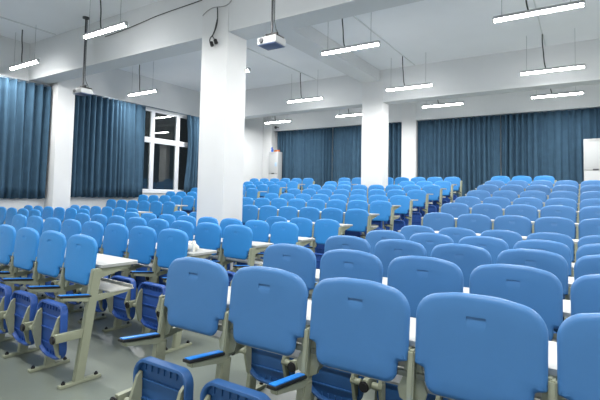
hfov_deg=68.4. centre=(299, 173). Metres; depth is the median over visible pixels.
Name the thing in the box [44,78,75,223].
column
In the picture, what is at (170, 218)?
chair
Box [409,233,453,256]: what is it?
chair
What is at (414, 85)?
diffuser
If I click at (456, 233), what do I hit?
chair
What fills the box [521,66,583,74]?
diffuser
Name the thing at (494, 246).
chair
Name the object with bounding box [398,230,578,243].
countertop
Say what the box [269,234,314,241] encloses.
countertop
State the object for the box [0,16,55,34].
trim
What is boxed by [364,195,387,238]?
chair
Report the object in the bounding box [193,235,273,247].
countertop
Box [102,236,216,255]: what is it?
countertop
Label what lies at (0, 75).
trim
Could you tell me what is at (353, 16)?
trim
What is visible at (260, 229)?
chair
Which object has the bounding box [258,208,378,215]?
countertop
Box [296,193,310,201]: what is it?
chair
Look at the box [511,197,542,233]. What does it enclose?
chair
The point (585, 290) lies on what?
chair
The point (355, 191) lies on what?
chair
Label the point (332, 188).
chair
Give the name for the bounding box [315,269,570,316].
countertop
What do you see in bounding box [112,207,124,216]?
chair
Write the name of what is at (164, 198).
chair
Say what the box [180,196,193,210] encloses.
chair
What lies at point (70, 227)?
chair
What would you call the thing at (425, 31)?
ceiling
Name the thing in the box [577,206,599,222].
chair
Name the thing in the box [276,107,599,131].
trim
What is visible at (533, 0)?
trim
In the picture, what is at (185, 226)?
chair
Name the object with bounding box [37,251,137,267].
countertop
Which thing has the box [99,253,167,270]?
desk top
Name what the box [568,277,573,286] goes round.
countertop
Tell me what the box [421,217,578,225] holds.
countertop
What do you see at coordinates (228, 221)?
chair
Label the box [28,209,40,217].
chair
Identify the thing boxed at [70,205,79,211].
chair
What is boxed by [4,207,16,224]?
chair
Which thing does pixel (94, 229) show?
chair
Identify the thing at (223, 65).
column
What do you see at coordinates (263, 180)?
chair
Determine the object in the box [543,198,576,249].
chair
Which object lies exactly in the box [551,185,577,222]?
chair
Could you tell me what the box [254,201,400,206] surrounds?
countertop
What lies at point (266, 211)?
chair
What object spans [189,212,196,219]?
chair
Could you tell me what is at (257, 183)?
chair
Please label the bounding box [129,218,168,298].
chair
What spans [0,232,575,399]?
floor
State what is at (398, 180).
chair
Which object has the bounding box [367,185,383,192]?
chair
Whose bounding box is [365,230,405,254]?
chair
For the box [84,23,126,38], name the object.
diffuser
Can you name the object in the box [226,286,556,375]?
countertop
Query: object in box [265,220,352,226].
countertop
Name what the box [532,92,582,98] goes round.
diffuser
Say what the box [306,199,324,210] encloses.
chair
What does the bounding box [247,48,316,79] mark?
trim
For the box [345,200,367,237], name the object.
chair
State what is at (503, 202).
chair
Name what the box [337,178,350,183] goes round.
chair
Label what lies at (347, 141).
curtain
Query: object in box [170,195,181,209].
chair
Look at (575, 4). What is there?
tube light
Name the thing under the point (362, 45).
diffuser
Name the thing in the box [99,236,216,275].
desk
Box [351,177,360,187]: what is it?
chair
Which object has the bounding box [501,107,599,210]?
curtain
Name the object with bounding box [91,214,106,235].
chair
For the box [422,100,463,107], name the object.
tube light
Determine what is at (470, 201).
chair
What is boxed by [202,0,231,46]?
cable
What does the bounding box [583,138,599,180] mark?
air conditioner
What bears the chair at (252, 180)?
on the floor
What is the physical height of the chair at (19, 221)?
1.093 m
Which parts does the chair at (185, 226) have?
seat, backrest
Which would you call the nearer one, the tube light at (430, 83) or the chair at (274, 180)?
the tube light at (430, 83)
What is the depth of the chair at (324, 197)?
10.31 m
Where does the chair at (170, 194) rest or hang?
on the floor
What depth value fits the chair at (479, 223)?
6.22 m
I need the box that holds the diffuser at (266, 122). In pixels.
[265,121,289,123]
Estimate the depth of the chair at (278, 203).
9.83 m
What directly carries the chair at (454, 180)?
on the floor
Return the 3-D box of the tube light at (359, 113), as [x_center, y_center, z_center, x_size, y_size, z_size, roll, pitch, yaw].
[1.786,-2.412,15.131,1.210,0.870,0.090,-1,-3,33]
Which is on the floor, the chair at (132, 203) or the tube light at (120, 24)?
the chair at (132, 203)
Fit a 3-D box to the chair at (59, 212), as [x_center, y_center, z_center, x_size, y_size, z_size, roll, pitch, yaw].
[-5.259,1.257,9.368,0.499,1.093,0.348,-1,-3,36]
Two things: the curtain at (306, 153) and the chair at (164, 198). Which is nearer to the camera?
the chair at (164, 198)
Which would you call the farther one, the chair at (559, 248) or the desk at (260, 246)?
the desk at (260, 246)
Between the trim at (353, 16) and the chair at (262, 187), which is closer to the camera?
the trim at (353, 16)
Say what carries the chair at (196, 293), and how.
on the floor
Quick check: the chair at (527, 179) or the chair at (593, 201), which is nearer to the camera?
the chair at (593, 201)
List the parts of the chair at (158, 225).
seat, backrest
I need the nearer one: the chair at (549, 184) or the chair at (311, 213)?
the chair at (311, 213)
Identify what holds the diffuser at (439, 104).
attached to the tube light at (459, 102)
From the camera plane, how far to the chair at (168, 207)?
10.53 m
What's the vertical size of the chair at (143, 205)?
1.093 m
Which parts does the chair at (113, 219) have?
backrest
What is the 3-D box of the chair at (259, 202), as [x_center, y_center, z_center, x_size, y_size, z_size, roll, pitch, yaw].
[-0.962,1.091,10.053,0.499,1.093,0.348,-1,-3,36]
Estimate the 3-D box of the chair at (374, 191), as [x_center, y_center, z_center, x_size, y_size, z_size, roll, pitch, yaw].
[1.754,0.915,10.494,0.499,1.093,0.348,-1,-3,36]
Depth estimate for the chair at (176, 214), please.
8.80 m
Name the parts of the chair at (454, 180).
seat, backrest, post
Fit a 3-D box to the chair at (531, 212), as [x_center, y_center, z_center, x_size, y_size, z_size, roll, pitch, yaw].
[3.329,1.013,6.711,0.499,1.093,0.348,-1,-3,33]
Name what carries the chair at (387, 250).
on the floor
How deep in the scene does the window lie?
14.49 m
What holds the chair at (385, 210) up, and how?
on the floor
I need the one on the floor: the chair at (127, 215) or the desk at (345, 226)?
the chair at (127, 215)
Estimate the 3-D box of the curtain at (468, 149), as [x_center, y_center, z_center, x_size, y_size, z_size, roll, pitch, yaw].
[5.246,-0.286,14.721,2.675,3.163,0.193,-1,-3,33]
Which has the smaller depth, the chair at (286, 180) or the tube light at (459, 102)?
the tube light at (459, 102)
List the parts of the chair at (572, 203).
backrest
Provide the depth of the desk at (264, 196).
9.30 m
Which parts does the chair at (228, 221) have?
seat, backrest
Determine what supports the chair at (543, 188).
on the floor
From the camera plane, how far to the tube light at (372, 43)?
8.33 m
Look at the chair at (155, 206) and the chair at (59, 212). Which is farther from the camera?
the chair at (155, 206)
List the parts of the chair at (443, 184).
seat, backrest, post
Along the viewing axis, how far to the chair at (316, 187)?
12.86 m
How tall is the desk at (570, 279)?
0.284 m
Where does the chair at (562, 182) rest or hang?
on the floor
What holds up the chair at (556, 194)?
on the floor
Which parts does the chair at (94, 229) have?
post, seat, backrest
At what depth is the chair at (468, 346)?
1.60 m
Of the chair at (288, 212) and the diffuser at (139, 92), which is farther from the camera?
the diffuser at (139, 92)
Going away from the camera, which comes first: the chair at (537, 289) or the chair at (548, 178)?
the chair at (537, 289)
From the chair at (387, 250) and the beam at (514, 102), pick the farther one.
the beam at (514, 102)
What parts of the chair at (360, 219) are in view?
backrest, post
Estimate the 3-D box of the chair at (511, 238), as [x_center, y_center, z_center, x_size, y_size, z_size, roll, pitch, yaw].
[2.242,1.194,5.022,0.506,1.093,0.393,-1,-3,33]
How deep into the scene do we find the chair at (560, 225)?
5.69 m
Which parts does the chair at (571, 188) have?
backrest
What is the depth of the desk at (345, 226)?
6.84 m
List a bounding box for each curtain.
[0,77,51,198]
[70,95,145,197]
[184,115,199,193]
[277,127,331,192]
[332,122,401,182]
[418,115,499,197]
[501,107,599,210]
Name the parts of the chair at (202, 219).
backrest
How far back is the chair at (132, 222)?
6.25 m
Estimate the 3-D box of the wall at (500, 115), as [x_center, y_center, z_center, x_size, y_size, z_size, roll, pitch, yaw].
[5.389,-0.161,14.869,16.380,5.247,0.180,-1,-3,33]
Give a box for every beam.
[28,0,422,84]
[274,84,599,131]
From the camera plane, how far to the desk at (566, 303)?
2.54 m
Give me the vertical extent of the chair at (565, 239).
1.093 m
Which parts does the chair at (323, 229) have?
post, seat, backrest, post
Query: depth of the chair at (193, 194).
12.94 m
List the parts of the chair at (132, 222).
seat, backrest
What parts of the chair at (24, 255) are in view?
seat, armrest, post, backrest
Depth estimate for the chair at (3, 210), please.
8.92 m
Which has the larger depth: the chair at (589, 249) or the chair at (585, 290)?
the chair at (589, 249)
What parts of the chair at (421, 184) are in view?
backrest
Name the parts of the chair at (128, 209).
backrest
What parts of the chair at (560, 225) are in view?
backrest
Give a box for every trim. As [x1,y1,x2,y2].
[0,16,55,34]
[0,75,51,86]
[93,94,199,117]
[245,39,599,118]
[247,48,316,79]
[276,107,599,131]
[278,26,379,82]
[353,16,414,65]
[533,0,545,46]
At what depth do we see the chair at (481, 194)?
8.96 m
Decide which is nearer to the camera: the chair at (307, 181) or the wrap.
the wrap
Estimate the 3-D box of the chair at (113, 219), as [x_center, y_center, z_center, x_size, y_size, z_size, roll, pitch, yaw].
[-2.839,1.163,6.468,0.507,1.093,0.393,-1,-3,36]
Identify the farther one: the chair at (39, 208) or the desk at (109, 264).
the chair at (39, 208)
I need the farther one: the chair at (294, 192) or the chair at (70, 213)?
the chair at (294, 192)
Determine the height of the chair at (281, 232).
1.093 m
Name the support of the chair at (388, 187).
on the floor
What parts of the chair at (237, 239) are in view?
post, seat, backrest, post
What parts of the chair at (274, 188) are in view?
backrest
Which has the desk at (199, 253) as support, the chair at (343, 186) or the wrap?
the wrap
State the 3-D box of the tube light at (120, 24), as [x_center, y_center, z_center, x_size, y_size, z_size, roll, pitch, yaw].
[-3.384,-2.879,7.684,1.210,0.870,0.090,-1,-3,33]
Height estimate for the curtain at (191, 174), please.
2.720 m
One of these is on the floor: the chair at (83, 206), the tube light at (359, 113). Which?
the chair at (83, 206)
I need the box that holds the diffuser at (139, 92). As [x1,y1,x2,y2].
[128,90,154,95]
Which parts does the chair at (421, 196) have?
seat, backrest, post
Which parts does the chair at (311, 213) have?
backrest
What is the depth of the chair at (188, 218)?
6.97 m
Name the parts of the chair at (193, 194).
backrest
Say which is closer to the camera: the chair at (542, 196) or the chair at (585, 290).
the chair at (585, 290)
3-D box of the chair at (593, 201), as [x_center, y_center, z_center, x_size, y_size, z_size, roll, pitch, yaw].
[4.680,0.938,6.983,0.499,1.093,0.348,-1,-3,33]
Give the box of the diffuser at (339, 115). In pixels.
[336,114,361,116]
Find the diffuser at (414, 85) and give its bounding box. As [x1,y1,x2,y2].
[387,84,431,90]
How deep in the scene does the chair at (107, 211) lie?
10.29 m
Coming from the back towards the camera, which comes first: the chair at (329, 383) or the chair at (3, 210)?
the chair at (3, 210)
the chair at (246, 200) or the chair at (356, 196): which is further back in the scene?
the chair at (246, 200)
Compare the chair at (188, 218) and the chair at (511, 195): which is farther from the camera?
the chair at (511, 195)
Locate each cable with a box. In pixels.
[105,0,201,36]
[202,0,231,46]
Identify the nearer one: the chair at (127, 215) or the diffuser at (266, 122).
the chair at (127, 215)
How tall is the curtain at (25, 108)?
2.832 m
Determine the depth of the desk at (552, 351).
2.03 m
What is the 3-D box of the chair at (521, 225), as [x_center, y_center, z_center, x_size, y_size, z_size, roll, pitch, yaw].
[2.793,1.104,5.877,0.499,1.093,0.348,-1,-3,33]
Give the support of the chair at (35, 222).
on the floor
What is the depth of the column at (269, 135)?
18.73 m
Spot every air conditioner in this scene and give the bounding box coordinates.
[268,152,281,180]
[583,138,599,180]
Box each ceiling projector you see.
[73,16,92,95]
[257,0,285,50]
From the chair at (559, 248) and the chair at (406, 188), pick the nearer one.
the chair at (559, 248)
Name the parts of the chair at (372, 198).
seat, backrest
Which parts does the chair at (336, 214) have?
seat, backrest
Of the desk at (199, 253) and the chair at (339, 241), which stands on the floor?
the chair at (339, 241)
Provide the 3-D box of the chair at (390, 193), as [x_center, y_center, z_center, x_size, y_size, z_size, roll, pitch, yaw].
[2.155,0.909,10.204,0.499,1.093,0.348,-1,-3,36]
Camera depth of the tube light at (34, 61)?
9.91 m
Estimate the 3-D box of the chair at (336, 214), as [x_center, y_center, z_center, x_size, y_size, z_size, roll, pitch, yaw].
[0.484,1.151,7.784,0.499,1.093,0.348,-1,-3,36]
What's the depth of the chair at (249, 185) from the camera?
14.36 m
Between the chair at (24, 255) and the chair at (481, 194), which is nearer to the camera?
the chair at (24, 255)
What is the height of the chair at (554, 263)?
1.093 m
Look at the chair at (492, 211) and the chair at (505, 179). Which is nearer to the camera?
the chair at (492, 211)
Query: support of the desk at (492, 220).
attached to the chair at (521, 225)
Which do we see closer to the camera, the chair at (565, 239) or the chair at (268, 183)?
the chair at (565, 239)
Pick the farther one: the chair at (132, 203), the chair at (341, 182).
the chair at (341, 182)
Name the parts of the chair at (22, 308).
support arm, armrest, seat, post, backrest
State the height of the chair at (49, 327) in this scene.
1.093 m
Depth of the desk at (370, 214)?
7.67 m
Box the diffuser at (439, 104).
[423,103,461,107]
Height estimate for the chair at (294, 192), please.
1.093 m
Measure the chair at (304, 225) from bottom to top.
1.093 m
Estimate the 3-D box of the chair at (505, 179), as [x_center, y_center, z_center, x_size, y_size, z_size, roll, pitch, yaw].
[5.081,0.595,11.273,0.499,1.093,0.348,-1,-3,33]
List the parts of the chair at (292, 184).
backrest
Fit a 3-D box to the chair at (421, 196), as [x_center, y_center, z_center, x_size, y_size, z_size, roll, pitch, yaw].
[2.571,0.902,9.902,0.535,1.093,0.348,-1,-3,36]
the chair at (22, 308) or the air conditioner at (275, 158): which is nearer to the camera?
the chair at (22, 308)
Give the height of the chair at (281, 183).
1.093 m
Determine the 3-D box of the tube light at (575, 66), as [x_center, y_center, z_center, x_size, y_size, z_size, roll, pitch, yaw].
[5.395,-2.617,9.465,1.210,0.870,0.090,-1,-3,33]
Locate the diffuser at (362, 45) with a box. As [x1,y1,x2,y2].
[322,43,378,54]
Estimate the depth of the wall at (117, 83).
13.42 m
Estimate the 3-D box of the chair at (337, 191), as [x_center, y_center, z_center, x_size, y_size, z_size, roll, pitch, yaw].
[0.951,0.927,11.076,0.499,1.093,0.348,-1,-3,36]
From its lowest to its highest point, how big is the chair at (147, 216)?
1.093 m
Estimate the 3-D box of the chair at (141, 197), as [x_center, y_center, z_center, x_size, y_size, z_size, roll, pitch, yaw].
[-4.653,1.148,12.725,0.499,1.093,0.348,-1,-3,36]
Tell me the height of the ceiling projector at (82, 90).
1.631 m
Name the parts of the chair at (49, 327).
support arm, armrest, seat, post, support arm, armrest, backrest, post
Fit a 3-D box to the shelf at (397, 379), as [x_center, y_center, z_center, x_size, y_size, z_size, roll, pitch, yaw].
[0.361,0.901,2.067,2.456,0.036,0.216,-1,-3,33]
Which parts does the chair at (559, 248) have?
backrest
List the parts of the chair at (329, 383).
support arm, seat, backrest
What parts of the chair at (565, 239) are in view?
backrest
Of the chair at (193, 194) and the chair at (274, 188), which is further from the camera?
the chair at (274, 188)
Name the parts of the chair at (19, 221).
backrest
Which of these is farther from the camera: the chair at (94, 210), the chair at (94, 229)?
the chair at (94, 210)
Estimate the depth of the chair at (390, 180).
13.40 m
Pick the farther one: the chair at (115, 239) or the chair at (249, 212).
the chair at (249, 212)
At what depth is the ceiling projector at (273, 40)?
6.16 m
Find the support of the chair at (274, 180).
on the floor
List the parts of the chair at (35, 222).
backrest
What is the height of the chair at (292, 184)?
1.093 m
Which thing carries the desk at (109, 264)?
attached to the chair at (24, 255)
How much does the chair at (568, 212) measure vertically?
1.093 m
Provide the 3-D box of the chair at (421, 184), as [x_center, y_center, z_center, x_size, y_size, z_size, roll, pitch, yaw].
[3.269,0.733,11.816,0.499,1.093,0.348,-1,-3,36]
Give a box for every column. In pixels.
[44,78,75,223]
[196,0,246,269]
[262,116,276,178]
[361,70,388,187]
[401,102,417,180]
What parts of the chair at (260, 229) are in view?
seat, backrest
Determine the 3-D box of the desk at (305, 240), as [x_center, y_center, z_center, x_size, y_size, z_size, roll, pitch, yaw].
[-1.521,1.036,7.018,4.010,0.284,0.400,-1,-3,36]
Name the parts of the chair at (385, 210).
seat, backrest, post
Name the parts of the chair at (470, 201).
backrest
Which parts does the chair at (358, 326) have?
armrest, post, backrest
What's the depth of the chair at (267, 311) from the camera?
2.11 m
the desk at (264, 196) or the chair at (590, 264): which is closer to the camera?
the chair at (590, 264)
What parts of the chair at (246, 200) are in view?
backrest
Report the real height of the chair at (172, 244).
1.093 m
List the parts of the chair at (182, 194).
backrest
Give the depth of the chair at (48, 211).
9.72 m
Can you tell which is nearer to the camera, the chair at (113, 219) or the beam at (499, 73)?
the chair at (113, 219)
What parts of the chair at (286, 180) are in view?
backrest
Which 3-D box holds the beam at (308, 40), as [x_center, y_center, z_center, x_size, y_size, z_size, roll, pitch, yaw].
[0.482,-2.955,10.334,0.558,0.306,5.832,-1,-3,33]
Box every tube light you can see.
[10,30,39,69]
[83,0,128,38]
[128,61,157,95]
[265,119,290,123]
[287,73,322,102]
[321,19,379,55]
[336,109,361,116]
[386,56,432,90]
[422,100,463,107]
[493,0,584,22]
[520,34,584,75]
[531,89,583,98]
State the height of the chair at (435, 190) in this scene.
1.093 m
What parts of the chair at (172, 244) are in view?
support arm, armrest, post, seat, backrest, post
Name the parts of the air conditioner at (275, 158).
panel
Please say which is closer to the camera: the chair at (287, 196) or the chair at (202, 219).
the chair at (202, 219)
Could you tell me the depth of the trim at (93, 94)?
13.62 m
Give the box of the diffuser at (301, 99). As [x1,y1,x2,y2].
[288,97,321,102]
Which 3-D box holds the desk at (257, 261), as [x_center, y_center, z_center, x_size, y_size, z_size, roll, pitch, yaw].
[-2.010,1.061,6.309,3.979,0.036,0.216,-1,-3,36]
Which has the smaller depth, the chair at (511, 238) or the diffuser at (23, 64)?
the chair at (511, 238)
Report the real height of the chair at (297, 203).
1.093 m
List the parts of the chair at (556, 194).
backrest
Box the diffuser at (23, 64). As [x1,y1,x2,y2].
[10,60,37,69]
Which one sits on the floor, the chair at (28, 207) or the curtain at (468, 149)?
the chair at (28, 207)
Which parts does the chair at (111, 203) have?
backrest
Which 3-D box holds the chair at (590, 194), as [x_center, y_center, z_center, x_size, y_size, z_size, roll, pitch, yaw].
[5.217,0.853,7.819,0.499,1.093,0.348,-1,-3,33]
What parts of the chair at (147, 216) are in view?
backrest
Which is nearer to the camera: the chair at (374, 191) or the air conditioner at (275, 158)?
the chair at (374, 191)
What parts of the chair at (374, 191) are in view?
backrest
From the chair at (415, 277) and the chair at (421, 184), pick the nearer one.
the chair at (415, 277)
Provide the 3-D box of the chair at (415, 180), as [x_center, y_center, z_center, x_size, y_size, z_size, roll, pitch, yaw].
[3.364,0.636,12.819,0.499,1.093,0.348,-1,-3,36]
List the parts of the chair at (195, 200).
backrest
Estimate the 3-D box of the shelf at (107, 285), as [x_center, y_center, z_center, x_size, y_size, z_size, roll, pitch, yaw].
[-2.467,0.956,4.350,2.492,0.036,0.216,-1,-3,36]
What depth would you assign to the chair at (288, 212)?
8.43 m
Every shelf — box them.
[0,257,133,292]
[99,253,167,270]
[179,320,567,399]
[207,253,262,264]
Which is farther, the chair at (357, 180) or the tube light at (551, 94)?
the chair at (357, 180)
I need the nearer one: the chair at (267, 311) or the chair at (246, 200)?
the chair at (267, 311)
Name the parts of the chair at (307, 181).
backrest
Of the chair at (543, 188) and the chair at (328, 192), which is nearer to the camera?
the chair at (543, 188)
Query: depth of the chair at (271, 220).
7.36 m
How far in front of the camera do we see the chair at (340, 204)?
8.95 m
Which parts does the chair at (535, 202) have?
backrest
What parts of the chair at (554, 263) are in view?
backrest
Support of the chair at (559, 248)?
on the floor
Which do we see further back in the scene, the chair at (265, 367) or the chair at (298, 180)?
the chair at (298, 180)
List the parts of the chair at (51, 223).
seat, backrest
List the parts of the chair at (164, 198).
backrest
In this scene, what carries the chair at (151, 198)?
on the floor
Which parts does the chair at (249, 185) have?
backrest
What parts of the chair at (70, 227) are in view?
seat, backrest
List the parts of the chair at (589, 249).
backrest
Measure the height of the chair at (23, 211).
1.093 m
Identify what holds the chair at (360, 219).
on the floor
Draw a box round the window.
[142,109,187,193]
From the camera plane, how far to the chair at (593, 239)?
4.67 m
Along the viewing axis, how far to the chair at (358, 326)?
1.86 m
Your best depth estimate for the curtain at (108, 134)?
12.52 m
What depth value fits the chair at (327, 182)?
13.62 m
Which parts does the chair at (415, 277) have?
support arm, seat, backrest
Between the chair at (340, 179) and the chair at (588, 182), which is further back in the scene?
the chair at (340, 179)
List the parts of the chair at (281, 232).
backrest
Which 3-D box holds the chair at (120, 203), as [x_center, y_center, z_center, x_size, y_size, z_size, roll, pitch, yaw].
[-4.835,1.232,11.636,0.499,1.093,0.348,-1,-3,36]
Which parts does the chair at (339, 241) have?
backrest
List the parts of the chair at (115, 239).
post, seat, backrest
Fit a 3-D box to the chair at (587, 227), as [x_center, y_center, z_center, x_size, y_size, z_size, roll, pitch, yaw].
[3.626,1.094,5.341,0.499,1.093,0.348,-1,-3,33]
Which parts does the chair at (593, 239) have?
backrest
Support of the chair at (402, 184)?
on the floor
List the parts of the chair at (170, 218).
backrest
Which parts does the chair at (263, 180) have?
backrest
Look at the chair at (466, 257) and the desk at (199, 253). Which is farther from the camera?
the desk at (199, 253)
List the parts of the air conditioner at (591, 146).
panel, panel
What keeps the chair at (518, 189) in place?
on the floor
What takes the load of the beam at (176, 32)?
attached to the wall at (117, 83)
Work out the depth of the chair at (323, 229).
6.75 m
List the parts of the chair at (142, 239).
post, seat, backrest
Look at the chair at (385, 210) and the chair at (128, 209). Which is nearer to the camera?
the chair at (385, 210)
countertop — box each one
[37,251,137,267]
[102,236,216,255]
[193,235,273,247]
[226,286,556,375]
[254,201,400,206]
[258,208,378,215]
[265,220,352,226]
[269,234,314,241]
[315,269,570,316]
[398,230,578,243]
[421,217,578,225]
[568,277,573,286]
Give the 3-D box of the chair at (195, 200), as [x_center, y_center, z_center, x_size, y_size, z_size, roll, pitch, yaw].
[-2.631,1.117,11.261,0.535,1.093,0.348,-1,-3,36]
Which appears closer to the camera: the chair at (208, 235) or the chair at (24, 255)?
the chair at (24, 255)
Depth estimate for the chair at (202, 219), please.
6.72 m
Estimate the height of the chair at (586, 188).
1.093 m
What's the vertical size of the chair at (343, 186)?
1.093 m
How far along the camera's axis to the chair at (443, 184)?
11.51 m
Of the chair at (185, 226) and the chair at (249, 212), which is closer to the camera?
the chair at (185, 226)
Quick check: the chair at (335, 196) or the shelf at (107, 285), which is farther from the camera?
the chair at (335, 196)
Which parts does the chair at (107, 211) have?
backrest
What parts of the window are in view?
pane, pane, sill, pane, pane, pane, pane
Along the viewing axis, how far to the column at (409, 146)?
15.50 m
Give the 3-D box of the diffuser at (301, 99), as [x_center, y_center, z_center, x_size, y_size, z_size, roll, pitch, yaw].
[0.141,-2.150,12.884,1.171,0.061,0.061,-1,-3,33]
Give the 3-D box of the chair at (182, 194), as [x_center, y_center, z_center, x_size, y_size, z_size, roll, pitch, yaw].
[-3.683,1.075,13.208,0.499,1.093,0.348,-1,-3,36]
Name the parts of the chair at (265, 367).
post, seat, backrest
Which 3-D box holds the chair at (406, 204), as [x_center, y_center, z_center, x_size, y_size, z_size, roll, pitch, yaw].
[2.008,0.987,9.086,0.535,1.093,0.348,-1,-3,36]
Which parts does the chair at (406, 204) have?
seat, backrest, post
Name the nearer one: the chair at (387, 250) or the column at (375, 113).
the chair at (387, 250)
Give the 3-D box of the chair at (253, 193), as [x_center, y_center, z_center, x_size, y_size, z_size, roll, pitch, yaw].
[-1.478,0.965,12.834,0.535,1.093,0.348,-1,-3,36]
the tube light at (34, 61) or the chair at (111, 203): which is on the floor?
the chair at (111, 203)
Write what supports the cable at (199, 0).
attached to the wall at (117, 83)
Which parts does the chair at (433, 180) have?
backrest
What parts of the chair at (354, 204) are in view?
seat, backrest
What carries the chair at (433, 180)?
on the floor
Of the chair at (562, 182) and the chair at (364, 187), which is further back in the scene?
the chair at (364, 187)
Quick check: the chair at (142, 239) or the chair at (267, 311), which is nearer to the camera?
the chair at (267, 311)
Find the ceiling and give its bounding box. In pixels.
[0,0,599,91]
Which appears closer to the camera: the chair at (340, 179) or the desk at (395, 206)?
the desk at (395, 206)
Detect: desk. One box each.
[0,251,137,300]
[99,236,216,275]
[155,235,273,265]
[158,286,567,399]
[219,234,314,251]
[253,201,400,219]
[257,208,378,229]
[264,196,417,210]
[265,220,352,230]
[308,269,570,341]
[398,230,578,261]
[421,217,578,238]
[568,277,573,299]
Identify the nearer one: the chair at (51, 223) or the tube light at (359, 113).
the chair at (51, 223)
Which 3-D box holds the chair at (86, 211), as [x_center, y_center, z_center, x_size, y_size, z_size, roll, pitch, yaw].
[-4.441,1.244,8.776,0.535,1.093,0.348,-1,-3,36]
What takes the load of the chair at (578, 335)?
on the floor
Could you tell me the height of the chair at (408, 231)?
1.093 m
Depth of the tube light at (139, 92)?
12.44 m
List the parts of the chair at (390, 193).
seat, backrest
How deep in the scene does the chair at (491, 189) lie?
9.82 m
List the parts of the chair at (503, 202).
backrest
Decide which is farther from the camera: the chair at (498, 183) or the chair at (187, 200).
the chair at (187, 200)
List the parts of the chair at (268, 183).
backrest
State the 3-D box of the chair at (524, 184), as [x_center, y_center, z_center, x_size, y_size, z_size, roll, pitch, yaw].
[5.028,0.693,10.273,0.499,1.093,0.348,-1,-3,33]
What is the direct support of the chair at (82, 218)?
on the floor
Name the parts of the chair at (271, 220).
backrest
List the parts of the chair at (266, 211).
backrest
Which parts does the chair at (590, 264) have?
backrest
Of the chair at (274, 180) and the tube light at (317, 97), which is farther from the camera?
the chair at (274, 180)
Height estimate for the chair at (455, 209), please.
1.093 m
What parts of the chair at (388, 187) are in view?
backrest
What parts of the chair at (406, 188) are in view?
seat, backrest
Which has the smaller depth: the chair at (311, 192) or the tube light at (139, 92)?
the chair at (311, 192)
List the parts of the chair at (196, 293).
support arm, armrest, post, seat, backrest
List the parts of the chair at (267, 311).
armrest, post, seat, backrest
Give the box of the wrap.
[188,241,198,251]
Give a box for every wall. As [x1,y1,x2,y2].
[0,35,262,212]
[332,115,501,175]
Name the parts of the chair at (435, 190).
seat, backrest, post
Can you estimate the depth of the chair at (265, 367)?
3.09 m
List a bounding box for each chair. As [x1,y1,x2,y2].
[0,207,6,224]
[0,214,26,283]
[0,216,43,291]
[0,224,15,264]
[0,227,39,341]
[0,230,65,357]
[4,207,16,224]
[17,208,28,220]
[18,217,61,298]
[20,234,101,389]
[24,205,32,211]
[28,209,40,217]
[33,206,42,217]
[40,219,81,299]
[42,206,53,219]
[51,221,103,312]
[53,207,64,223]
[63,208,76,221]
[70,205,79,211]
[72,223,128,322]
[75,213,89,230]
[77,209,89,215]
[80,205,89,211]
[90,206,100,217]
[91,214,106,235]
[95,215,125,278]
[100,226,156,331]
[101,207,112,243]
[106,199,115,224]
[110,257,228,399]
[111,217,146,277]
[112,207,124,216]
[116,200,126,209]
[124,212,139,225]
[125,208,140,216]
[125,228,191,353]
[126,200,137,209]
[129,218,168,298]
[132,213,156,265]
[137,195,147,202]
[137,201,149,214]
[146,220,193,285]
[148,195,158,203]
[149,201,161,216]
[151,214,175,259]
[157,195,169,218]
[161,202,177,214]
[166,191,174,197]
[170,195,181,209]
[173,211,187,220]
[176,191,185,210]
[177,215,195,234]
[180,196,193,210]
[182,192,196,212]
[183,266,307,399]
[186,197,196,213]
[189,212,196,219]
[194,222,221,260]
[197,217,218,258]
[209,218,242,270]
[213,224,255,285]
[227,220,268,272]
[232,243,316,390]
[242,197,253,224]
[242,205,257,222]
[243,181,252,186]
[245,184,255,194]
[245,188,259,200]
[250,178,258,183]
[253,181,263,186]
[254,198,269,207]
[255,205,277,257]
[256,184,267,196]
[256,222,301,256]
[257,216,287,258]
[260,178,268,196]
[260,181,274,197]
[262,184,281,197]
[264,193,278,200]
[266,277,409,399]
[270,178,279,183]
[270,198,286,208]
[276,181,285,192]
[277,206,297,219]
[280,178,289,192]
[280,193,294,201]
[286,181,299,192]
[287,189,300,198]
[287,198,305,209]
[287,249,382,399]
[290,217,312,246]
[291,178,301,186]
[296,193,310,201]
[298,207,319,245]
[301,178,314,191]
[302,189,315,198]
[303,219,342,281]
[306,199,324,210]
[307,184,320,191]
[312,194,328,202]
[315,208,342,253]
[315,235,370,283]
[316,189,331,197]
[321,184,335,191]
[324,181,336,186]
[325,199,345,211]
[329,194,346,203]
[332,189,348,200]
[336,184,350,193]
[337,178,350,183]
[337,181,350,185]
[343,209,371,237]
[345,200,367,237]
[347,194,366,203]
[349,189,366,196]
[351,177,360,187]
[351,185,366,191]
[359,256,463,399]
[362,189,385,234]
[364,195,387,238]
[365,201,394,234]
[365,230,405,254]
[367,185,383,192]
[374,239,426,277]
[382,185,401,223]
[383,189,405,229]
[386,195,412,231]
[388,177,393,184]
[394,177,408,184]
[399,181,414,187]
[400,225,434,239]
[401,185,420,220]
[404,190,428,225]
[406,292,548,399]
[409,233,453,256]
[410,177,425,183]
[416,181,432,211]
[419,185,442,216]
[421,212,454,230]
[427,177,442,204]
[431,243,491,287]
[432,181,452,211]
[438,227,476,243]
[439,203,469,220]
[442,177,461,202]
[453,196,480,226]
[455,214,490,233]
[458,236,508,263]
[466,190,490,202]
[469,264,562,341]
[470,203,501,227]
[476,184,498,193]
[480,230,522,248]
[483,197,510,229]
[484,180,504,187]
[491,176,509,183]
[491,190,517,203]
[492,215,530,235]
[497,248,568,378]
[500,185,523,194]
[503,204,537,229]
[507,180,527,188]
[510,176,531,185]
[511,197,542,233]
[513,239,571,331]
[518,191,546,201]
[524,185,549,196]
[526,232,573,299]
[530,180,552,192]
[532,176,556,183]
[532,217,574,276]
[538,205,575,222]
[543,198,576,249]
[547,191,577,236]
[548,313,599,399]
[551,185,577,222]
[553,180,578,192]
[570,255,599,289]
[570,274,599,315]
[573,244,599,276]
[575,235,599,261]
[576,218,599,244]
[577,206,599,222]
[578,191,599,202]
[578,198,599,210]
[579,180,599,188]
[579,185,599,195]

